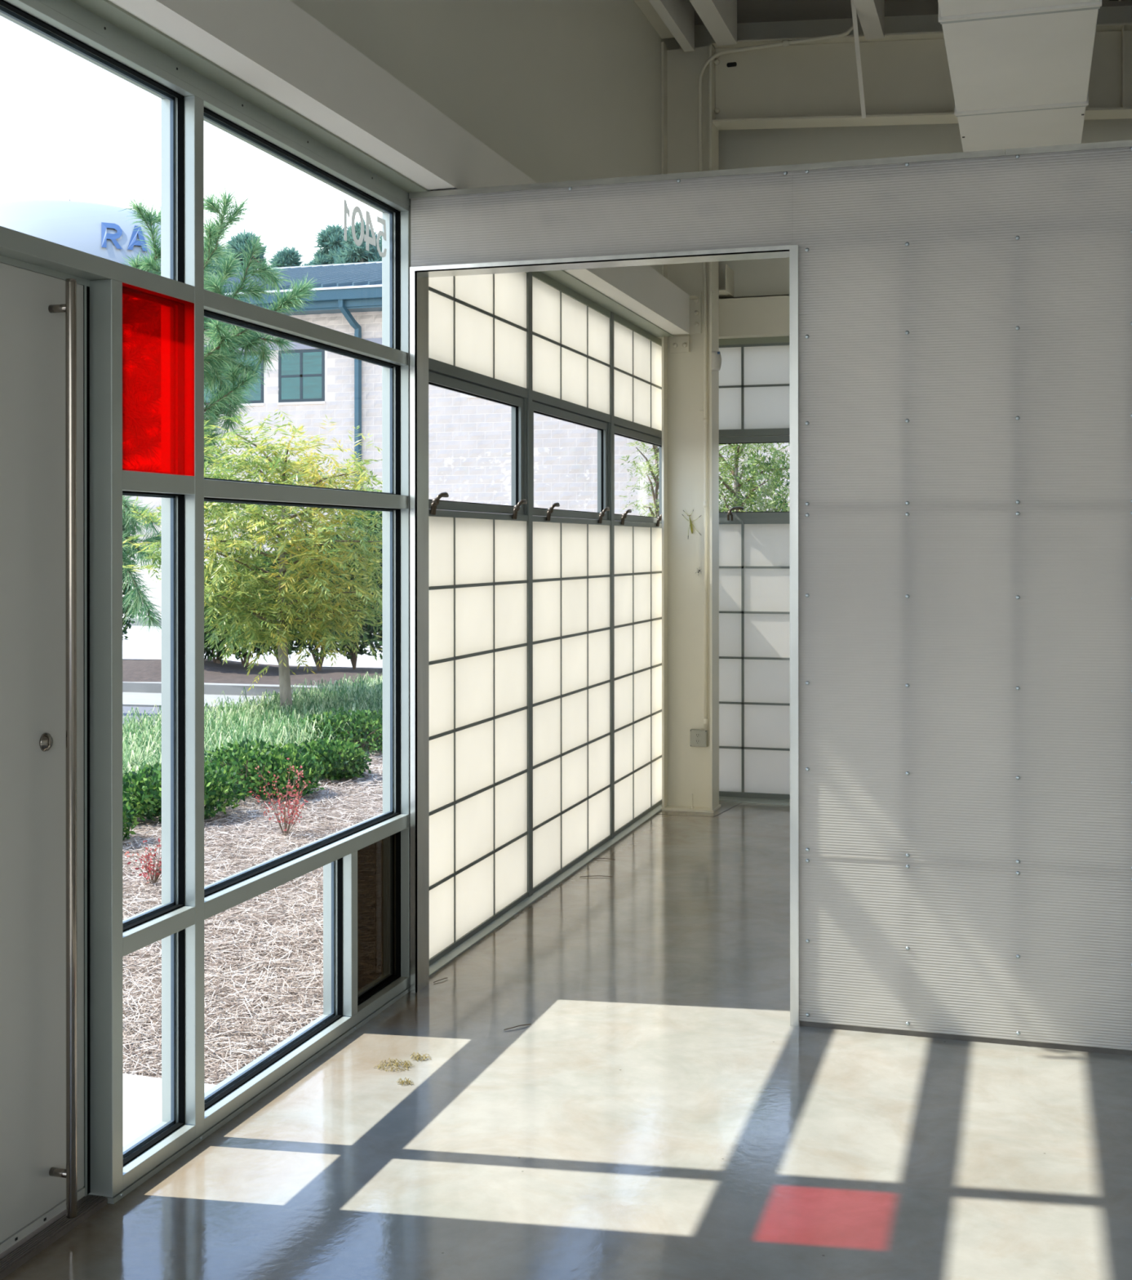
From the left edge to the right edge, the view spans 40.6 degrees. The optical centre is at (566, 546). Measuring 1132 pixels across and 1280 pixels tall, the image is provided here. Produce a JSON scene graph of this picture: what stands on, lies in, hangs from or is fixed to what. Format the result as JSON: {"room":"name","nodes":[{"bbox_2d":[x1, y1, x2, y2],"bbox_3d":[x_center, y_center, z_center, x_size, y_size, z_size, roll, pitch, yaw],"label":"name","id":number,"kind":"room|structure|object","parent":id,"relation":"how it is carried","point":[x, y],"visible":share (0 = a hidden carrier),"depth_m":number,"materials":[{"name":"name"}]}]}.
{"room":"building entrance lobby","nodes":[
{"label":"building entrance lobby","id":0,"kind":"room"},
{"bbox_2d":[0,0,410,1204],"bbox_3d":[-1.115,0.155,3.467,0.103,2.722,3.781,0,0,17],"label":"window","id":1,"kind":"structure","parent":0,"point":[147,328],"depth_m":3.89,"materials":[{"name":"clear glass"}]},
{"bbox_2d":[0,254,90,1253],"bbox_3d":[-1.369,0.440,2.622,0.104,2.114,1.926,0,0,17],"label":"door","id":2,"kind":"structure","parent":1,"relation":"attached to","point":[45,1105],"depth_m":3.38,"materials":[{"name":"metal"}]},
{"bbox_2d":[343,199,386,257],"bbox_3d":[-0.661,-1.047,5.064,0.001,0.130,0.338,0,0,17],"label":"house number","id":3,"kind":"object","parent":1,"relation":"attached to","point":[367,239],"visible":1,"depth_m":5.06,"materials":[{"name":"plastic"}]},
{"bbox_2d":[290,0,679,274],"bbox_3d":[-1.185,-2.201,3.257,0.100,1.885,12.750,0,0,17],"label":"wall","id":4,"kind":"structure","parent":0,"point":[560,90],"depth_m":6.57,"materials":[{"name":"grey paint"}]},
{"bbox_2d":[634,0,674,38],"bbox_3d":[-1.166,-3.003,2.964,0.104,0.160,12.200,0,0,17],"label":"strut","id":5,"kind":"object","parent":4,"relation":"attached to","point":[645,6],"visible":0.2,"depth_m":8.48,"materials":[{"name":"paint"}]},
{"bbox_2d":[428,271,662,976],"bbox_3d":[0.035,0.154,7.254,0.105,2.722,4.134,0,0,17],"label":"panel wall","id":6,"kind":"structure","parent":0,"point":[545,633],"depth_m":6.60,"materials":[{"name":"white glass"}]},
{"bbox_2d":[1,801,1131,1279],"bbox_3d":[1.489,1.574,2.449,5.720,0.120,12.750,0,0,17],"label":"floor","id":7,"kind":"structure","parent":0,"point":[660,1113],"depth_m":3.95,"materials":[{"name":"concrete"}]},
{"bbox_2d":[0,1195,107,1279],"bbox_3d":[-1.386,1.508,2.627,0.103,0.016,1.925,0,0,17],"label":"threshold","id":8,"kind":"object","parent":7,"relation":"on","point":[33,1243],"visible":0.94,"depth_m":3.34,"materials":[{"name":"grey metal"}]},
{"bbox_2d":[373,1057,415,1071],"bbox_3d":[-0.501,1.508,4.466,0.118,0.011,0.101,0,0,17],"label":"tuft","id":9,"kind":"object","parent":7,"relation":"on","point":[395,1061],"visible":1,"depth_m":4.46,"materials":[{"name":"yellow plant"}]},
{"bbox_2d":[395,1077,414,1086],"bbox_3d":[-0.454,1.509,4.326,0.047,0.011,0.050,0,0,-18],"label":"tuft","id":10,"kind":"object","parent":7,"relation":"on","point":[408,1080],"visible":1,"depth_m":4.32,"materials":[{"name":"yellow plant"}]},
{"bbox_2d":[410,1052,431,1061],"bbox_3d":[-0.432,1.508,4.536,0.071,0.011,0.060,0,0,17],"label":"tuft","id":11,"kind":"object","parent":7,"relation":"on","point":[415,1055],"visible":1,"depth_m":4.53,"materials":[{"name":"yellow plant"}]},
{"bbox_2d":[503,1023,531,1030],"bbox_3d":[-0.153,1.511,4.824,0.100,0.006,0.003,0,0,-35],"label":"twig","id":12,"kind":"object","parent":7,"relation":"on","point":[527,1024],"visible":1,"depth_m":4.82,"materials":[{"name":"brown wood"}]},
{"bbox_2d":[582,875,612,876],"bbox_3d":[0.139,1.511,7.024,0.150,0.006,0.010,0,0,0],"label":"twig","id":13,"kind":"object","parent":7,"relation":"on","point":[597,875],"visible":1,"depth_m":7.02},
{"bbox_2d":[661,41,720,813],"bbox_3d":[0.723,-0.695,8.870,0.307,4.420,0.222,0,0,17],"label":"steel column","id":14,"kind":"structure","parent":7,"relation":"on","point":[690,775],"depth_m":8.86,"materials":[{"name":"beige metal"}]},
{"bbox_2d":[670,291,702,353],"bbox_3d":[0.675,-1.297,8.806,0.185,0.345,0.130,0,0,17],"label":"bracket","id":15,"kind":"object","parent":14,"relation":"attached to","point":[677,344],"visible":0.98,"depth_m":8.85,"materials":[{"name":"metal"}]},
{"bbox_2d":[683,508,701,536],"bbox_3d":[0.723,-0.134,8.845,0.115,0.181,0.030,0,0,17],"label":"katydid","id":16,"kind":"object","parent":14,"relation":"attached to","point":[691,522],"visible":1,"depth_m":8.84,"materials":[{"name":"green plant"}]},
{"bbox_2d":[689,728,708,746],"bbox_3d":[0.766,1.103,8.825,0.100,0.099,0.044,0,0,17],"label":"outlet box","id":17,"kind":"object","parent":14,"relation":"attached to","point":[698,737],"visible":1,"depth_m":8.81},
{"bbox_2d":[711,351,721,370],"bbox_3d":[0.862,-1.061,8.741,0.052,0.108,0.056,0,0,17],"label":"sensor","id":18,"kind":"object","parent":14,"relation":"attached to","point":[716,355],"visible":1,"depth_m":8.72,"materials":[{"name":"beige plastic"}]},
{"bbox_2d":[719,264,733,297],"bbox_3d":[0.926,-1.568,9.044,0.088,0.154,0.247,0,0,17],"label":"stub","id":19,"kind":"object","parent":14,"relation":"attached to","point":[729,291],"visible":0.89,"depth_m":9.03,"materials":[{"name":"paint"}]},
{"bbox_2d":[697,11,857,730],"bbox_3d":[1.191,-0.991,8.646,0.920,4.092,0.101,0,0,19],"label":"conduit pipe","id":20,"kind":"object","parent":14,"relation":"attached to","point":[785,42],"visible":0.91,"depth_m":8.80,"materials":[{"name":"metal"}]},
{"bbox_2d":[712,22,1131,129],"bbox_3d":[3.398,-2.517,8.056,5.306,0.733,0.190,0,0,17],"label":"wall","id":21,"kind":"structure","parent":14,"relation":"attached to","point":[907,77],"depth_m":8.58,"materials":[{"name":"paint"}]},
{"bbox_2d":[850,0,866,118],"bbox_3d":[1.546,-2.683,8.140,0.025,0.624,0.736,0,0,17],"label":"brace","id":22,"kind":"object","parent":21,"relation":"attached to","point":[853,7],"visible":1,"depth_m":8.21,"materials":[{"name":"paint"}]},
{"bbox_2d":[657,802,742,817],"bbox_3d":[0.853,1.515,8.771,0.690,0.002,0.284,0,0,-36],"label":"joint","id":23,"kind":"object","parent":7,"relation":"on","point":[740,802],"visible":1,"depth_m":8.67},
{"bbox_2d":[408,139,1131,1055],"bbox_3d":[2.156,0.153,4.462,5.587,2.722,0.111,0,0,17],"label":"wall partition","id":24,"kind":"structure","parent":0,"point":[965,318],"depth_m":4.71,"materials":[{"name":"grey plastic"}]},
{"bbox_2d":[409,244,799,1026],"bbox_3d":[0.117,0.281,5.077,1.321,2.468,0.112,0,0,17],"label":"door frame","id":25,"kind":"structure","parent":24,"relation":"attached to","point":[420,275],"depth_m":5.21,"materials":[{"name":"metal"}]},
{"bbox_2d":[679,5,1131,297],"bbox_3d":[3.376,-2.217,8.486,5.599,1.860,0.100,0,0,17],"label":"beam","id":26,"kind":"structure","parent":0,"point":[748,148],"depth_m":9.00,"materials":[{"name":"grey metal"}]},
{"bbox_2d":[719,294,789,338],"bbox_3d":[3.424,-1.362,8.367,5.440,0.230,0.097,0,0,17],"label":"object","id":27,"kind":"structure","parent":26,"relation":"attached to","point":[761,316],"depth_m":9.02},
{"bbox_2d":[719,336,790,804],"bbox_3d":[1.687,0.114,8.942,2.300,2.800,0.145,0,0,17],"label":"window","id":28,"kind":"structure","parent":26,"relation":"in","point":[754,547],"depth_m":9.12,"materials":[{"name":"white glass"}]},
{"bbox_2d":[694,0,1131,25],"bbox_3d":[1.495,-3.034,2.446,5.700,0.394,12.950,0,0,17],"label":"ceiling","id":29,"kind":"structure","parent":0,"point":[748,11],"depth_m":8.81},
{"bbox_2d":[648,0,694,52],"bbox_3d":[-1.060,-2.983,2.933,0.058,0.294,12.202,0,0,17],"label":"roof beam","id":30,"kind":"structure","parent":29,"relation":"attached to","point":[678,15],"depth_m":8.45,"materials":[{"name":"grey metal"}]},
{"bbox_2d":[689,0,737,45],"bbox_3d":[-0.849,-2.984,2.869,0.112,0.265,12.202,0,0,17],"label":"roof beam","id":31,"kind":"structure","parent":29,"relation":"attached to","point":[719,17],"depth_m":8.39,"materials":[{"name":"grey metal"}]},
{"bbox_2d":[853,0,884,39],"bbox_3d":[-0.058,-2.939,2.630,0.102,0.266,12.202,0,0,17],"label":"roof beam","id":32,"kind":"structure","parent":29,"relation":"attached to","point":[871,13],"depth_m":8.18,"materials":[{"name":"grey metal"}]},
{"bbox_2d":[937,0,1102,153],"bbox_3d":[1.677,-2.513,5.672,0.588,1.076,5.206,0,0,17],"label":"air duct","id":33,"kind":"object","parent":29,"relation":"hanging from","point":[1020,70],"visible":0.94,"depth_m":6.37,"materials":[{"name":"metal"}]},
{"label":"outside","id":34,"kind":"structure","parent":0,"visible":0},
{"bbox_2d":[122,706,261,731],"bbox_3d":[-21.581,1.823,13.530,34.900,0.220,15.400,0,0,17],"label":"driveway","id":35,"kind":"structure","parent":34,"point":[125,708],"depth_m":15.80,"materials":[{"name":"grey concrete"}]},
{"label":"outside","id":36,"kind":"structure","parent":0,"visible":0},
{"bbox_3d":[3.977,2.172,71.931,270.000,0.480,260.000,0,0,17],"label":"ground","id":37,"kind":"structure","parent":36,"visible":0},
{"bbox_2d":[0,199,225,272],"bbox_3d":[-38.871,-12.761,120.000,34.347,28.915,34.347,0,0,17],"label":"water tower","id":38,"kind":"structure","parent":37,"relation":"on","point":[101,230],"depth_m":107.89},
{"bbox_2d":[122,692,293,708],"bbox_3d":[-19.069,1.811,20.606,35.642,0.240,1.900,0,0,16],"label":"gutter","id":39,"kind":"object","parent":37,"relation":"on","point":[129,699],"depth_m":16.87,"materials":[{"name":"concrete"}]},
{"bbox_2d":[204,257,235,276],"bbox_3d":[-18.913,-6.986,82.013,3.311,17.333,3.654,0,0,17],"label":"pine","id":40,"kind":"object","parent":37,"relation":"on","point":[213,268],"visible":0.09,"depth_m":81.16,"materials":[{"name":"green plant"}]},
{"bbox_2d":[218,227,274,293],"bbox_3d":[-17.956,-8.145,86.042,4.239,19.650,4.244,0,0,17],"label":"pine","id":41,"kind":"object","parent":37,"relation":"on","point":[236,242],"visible":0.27,"depth_m":85.47,"materials":[{"name":"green plant"}]},
{"bbox_2d":[122,681,371,696],"bbox_3d":[-18.783,1.756,21.572,35.618,0.350,0.266,0,0,15],"label":"kerb","id":42,"kind":"object","parent":37,"relation":"on","point":[235,689],"depth_m":17.39,"materials":[{"name":"concrete"}]},
{"bbox_2d":[267,244,307,267],"bbox_3d":[-16.242,-8.052,89.848,4.241,19.462,4.043,0,0,17],"label":"pine","id":43,"kind":"object","parent":37,"relation":"on","point":[289,257],"visible":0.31,"depth_m":89.33,"materials":[{"name":"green plant"}]},
{"bbox_2d":[301,260,312,266],"bbox_3d":[-15.650,-8.016,94.023,3.206,19.388,3.297,0,0,17],"label":"pine","id":44,"kind":"object","parent":37,"relation":"on","point":[305,264],"visible":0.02,"depth_m":93.78,"materials":[{"name":"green plant"}]},
{"bbox_2d":[307,222,346,265],"bbox_3d":[-13.320,-8.482,87.897,3.698,20.316,3.837,0,0,17],"label":"pine","id":45,"kind":"object","parent":37,"relation":"on","point":[330,238],"visible":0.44,"depth_m":87.42,"materials":[{"name":"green plant"}]},
{"bbox_2d":[330,217,382,264],"bbox_3d":[-11.328,-8.177,83.850,3.684,19.704,3.949,0,0,-43],"label":"pine","id":46,"kind":"object","parent":37,"relation":"on","point":[352,253],"visible":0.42,"depth_m":83.43,"materials":[{"name":"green plant"}]},
{"bbox_2d":[378,228,382,248],"bbox_3d":[-9.821,-8.216,85.987,3.885,19.778,3.614,0,0,17],"label":"pine","id":47,"kind":"object","parent":37,"relation":"on","point":[380,237],"visible":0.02,"depth_m":85.45,"materials":[{"name":"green plant"}]},
{"bbox_2d":[122,261,790,616],"bbox_3d":[1.163,-3.860,49.696,26.300,11.650,29.792,0,0,17],"label":"block building","id":48,"kind":"structure","parent":37,"relation":"on","point":[470,437],"depth_m":36.31,"materials":[{"name":"beige brick"}]},
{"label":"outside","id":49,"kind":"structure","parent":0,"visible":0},
{"bbox_2d":[122,658,382,688],"bbox_3d":[-16.215,1.501,22.459,40.000,0.174,3.200,0,0,17],"label":"road","id":50,"kind":"structure","parent":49,"point":[133,669],"depth_m":18.52,"materials":[{"name":"grey asphalt"}]},
{"bbox_2d":[122,515,137,639],"bbox_3d":[-5.990,0.568,19.988,0.738,2.206,0.948,0,0,17],"label":"bush","id":51,"kind":"object","parent":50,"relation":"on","point":[124,610],"visible":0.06,"depth_m":20.03,"materials":[{"name":"green plant"}]},
{"bbox_2d":[204,579,248,663],"bbox_3d":[-4.365,0.958,19.189,1.000,1.236,1.287,0,0,17],"label":"bush","id":52,"kind":"object","parent":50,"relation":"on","point":[209,652],"visible":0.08,"depth_m":19.00,"materials":[{"name":"green plant"}]},
{"bbox_2d":[204,554,277,666],"bbox_3d":[-4.056,0.828,19.386,1.276,1.497,1.230,0,0,17],"label":"bush","id":53,"kind":"object","parent":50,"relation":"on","point":[256,650],"visible":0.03,"depth_m":19.27,"materials":[{"name":"green plant"}]},
{"bbox_2d":[242,550,318,662],"bbox_3d":[-3.625,0.791,19.665,1.335,1.567,1.257,0,0,17],"label":"bush","id":54,"kind":"object","parent":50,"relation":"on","point":[296,644],"visible":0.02,"depth_m":19.46,"materials":[{"name":"green plant"}]},
{"bbox_2d":[267,529,364,671],"bbox_3d":[-3.091,0.660,19.320,1.404,1.829,1.177,0,0,17],"label":"bush","id":55,"kind":"object","parent":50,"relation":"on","point":[316,660],"visible":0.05,"depth_m":19.17,"materials":[{"name":"green plant"}]},
{"bbox_2d":[314,511,382,669],"bbox_3d":[-2.700,0.555,19.608,1.430,2.037,1.249,0,0,17],"label":"bush","id":56,"kind":"object","parent":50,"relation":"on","point":[353,658],"visible":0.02,"depth_m":19.54,"materials":[{"name":"green plant"}]},
{"bbox_2d":[339,510,382,659],"bbox_3d":[-2.150,0.469,19.212,1.476,2.204,1.164,0,0,17],"label":"bush","id":57,"kind":"object","parent":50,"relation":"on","point":[370,632],"visible":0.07,"depth_m":19.05,"materials":[{"name":"green plant"}]},
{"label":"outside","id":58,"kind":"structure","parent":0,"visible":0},
{"bbox_2d":[122,615,382,667],"bbox_3d":[-19.236,1.851,33.193,68.000,0.260,14.400,0,0,17],"label":"parking lot","id":59,"kind":"structure","parent":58,"point":[140,646],"depth_m":24.25,"materials":[{"name":"concrete"}]},
{"bbox_2d":[123,617,161,626],"bbox_3d":[-19.346,1.646,36.282,66.000,0.170,0.250,0,0,17],"label":"kerb","id":60,"kind":"object","parent":59,"relation":"on","point":[134,619],"depth_m":33.09,"materials":[{"name":"concrete"}]},
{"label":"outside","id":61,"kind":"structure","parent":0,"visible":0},
{"bbox_2d":[122,697,382,1083],"bbox_3d":[1.030,1.765,20.062,5.401,0.200,41.000,0,0,17],"label":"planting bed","id":62,"kind":"object","parent":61,"point":[141,823],"depth_m":6.91,"materials":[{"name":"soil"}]},
{"bbox_2d":[122,795,139,840],"bbox_3d":[-2.858,1.484,8.469,0.837,0.379,0.876,0,0,44],"label":"clipped shrub","id":63,"kind":"object","parent":62,"relation":"on","point":[130,814],"visible":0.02,"depth_m":8.49,"materials":[{"name":"green plant"}]},
{"bbox_2d":[122,761,248,822],"bbox_3d":[-2.378,1.484,9.310,0.856,0.378,0.804,0,0,17],"label":"clipped shrub","id":64,"kind":"object","parent":62,"relation":"on","point":[147,784],"visible":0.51,"depth_m":9.17,"materials":[{"name":"green plant"}]},
{"bbox_2d":[119,185,323,636],"bbox_3d":[-3.754,-1.049,15.140,1.901,4.952,2.778,0,0,-34],"label":"pine tree","id":65,"kind":"object","parent":62,"relation":"on","point":[224,342],"visible":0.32,"depth_m":14.96,"materials":[{"name":"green plant"}]},
{"bbox_2d":[122,781,382,1084],"bbox_3d":[-1.424,1.625,7.496,3.206,0.087,5.900,0,0,17],"label":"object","id":66,"kind":"object","parent":62,"relation":"on","point":[131,1002],"visible":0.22,"depth_m":6.32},
{"bbox_2d":[124,838,161,888],"bbox_3d":[-2.006,1.538,7.457,0.236,0.261,0.200,0,0,-31],"label":"seedling","id":67,"kind":"object","parent":66,"relation":"on","point":[148,866],"visible":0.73,"depth_m":7.44,"materials":[{"name":"red plant"}]},
{"bbox_2d":[204,737,324,801],"bbox_3d":[-2.044,1.467,10.094,0.885,0.411,0.888,0,0,17],"label":"clipped shrub","id":68,"kind":"object","parent":66,"relation":"on","point":[275,762],"visible":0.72,"depth_m":10.00,"materials":[{"name":"green plant"}]},
{"bbox_2d":[248,757,311,838],"bbox_3d":[-1.625,1.449,8.733,0.360,0.440,0.398,0,0,-12],"label":"seedling","id":69,"kind":"object","parent":66,"relation":"on","point":[285,819],"visible":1,"depth_m":8.71,"materials":[{"name":"red plant"}]},
{"bbox_2d":[122,408,382,726],"bbox_3d":[-2.555,0.224,13.768,2.768,2.900,2.742,0,0,24],"label":"feathery tree","id":70,"kind":"object","parent":62,"relation":"on","point":[286,588],"visible":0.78,"depth_m":13.37,"materials":[{"name":"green plant"}]},
{"bbox_2d":[122,669,382,814],"bbox_3d":[-2.582,1.485,13.368,2.875,0.365,10.721,0,0,17],"label":"ornamental grass","id":71,"kind":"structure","parent":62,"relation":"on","point":[142,746],"depth_m":12.50,"materials":[{"name":"green plant"}]},
{"bbox_2d":[285,735,372,782],"bbox_3d":[-1.732,1.510,10.924,0.671,0.326,0.705,0,0,-28],"label":"clipped shrub","id":72,"kind":"object","parent":62,"relation":"on","point":[340,757],"visible":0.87,"depth_m":10.76,"materials":[{"name":"green plant"}]},
{"bbox_2d":[277,747,382,794],"bbox_3d":[0.314,1.620,13.731,3.564,0.096,7.962,0,0,17],"label":"straw","id":73,"kind":"object","parent":62,"relation":"on","point":[375,774],"visible":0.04,"depth_m":10.73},
{"bbox_2d":[297,706,382,754],"bbox_3d":[-1.679,1.489,12.354,0.981,0.366,0.984,0,0,17],"label":"clipped shrub","id":74,"kind":"object","parent":62,"relation":"on","point":[369,737],"visible":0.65,"depth_m":12.19,"materials":[{"name":"green plant"}]},
{"bbox_2d":[618,440,659,517],"bbox_3d":[0.900,-0.001,14.512,1.030,3.334,1.031,0,0,-20],"label":"feathery tree","id":75,"kind":"object","parent":62,"relation":"on","point":[656,483],"visible":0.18,"depth_m":14.48,"materials":[{"name":"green plant"}]},
{"bbox_2d":[654,435,790,511],"bbox_3d":[1.474,-0.254,12.833,1.744,3.843,1.614,0,0,6],"label":"feathery tree","id":76,"kind":"object","parent":62,"relation":"on","point":[736,500],"visible":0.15,"depth_m":12.61,"materials":[{"name":"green plant"}]},
{"bbox_2d":[732,447,790,511],"bbox_3d":[1.971,0.348,15.521,1.211,2.762,1.138,0,0,17],"label":"bush","id":77,"kind":"object","parent":62,"relation":"on","point":[770,458],"visible":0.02,"depth_m":15.42,"materials":[{"name":"green plant"}]},
{"bbox_3d":[-0.316,-0.814,-3.718,5.600,4.660,0.100,0,0,17],"label":"wall","id":78,"kind":"structure","parent":0,"visible":0},
{"bbox_2d":[71,0,689,337],"bbox_3d":[-1.106,-1.322,2.925,0.102,0.220,12.160,0,0,17],"label":"ceiling beam","id":79,"kind":"structure","parent":78,"relation":"attached to","point":[277,47],"depth_m":4.40,"materials":[{"name":"grey metal"}]},
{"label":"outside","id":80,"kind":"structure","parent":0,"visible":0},
{"bbox_2d":[123,1073,216,1146],"bbox_3d":[-2.987,1.604,2.466,2.901,0.128,4.990,0,0,17],"label":"walkway","id":81,"kind":"structure","parent":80,"point":[142,1095],"depth_m":4.23,"materials":[{"name":"concrete"}]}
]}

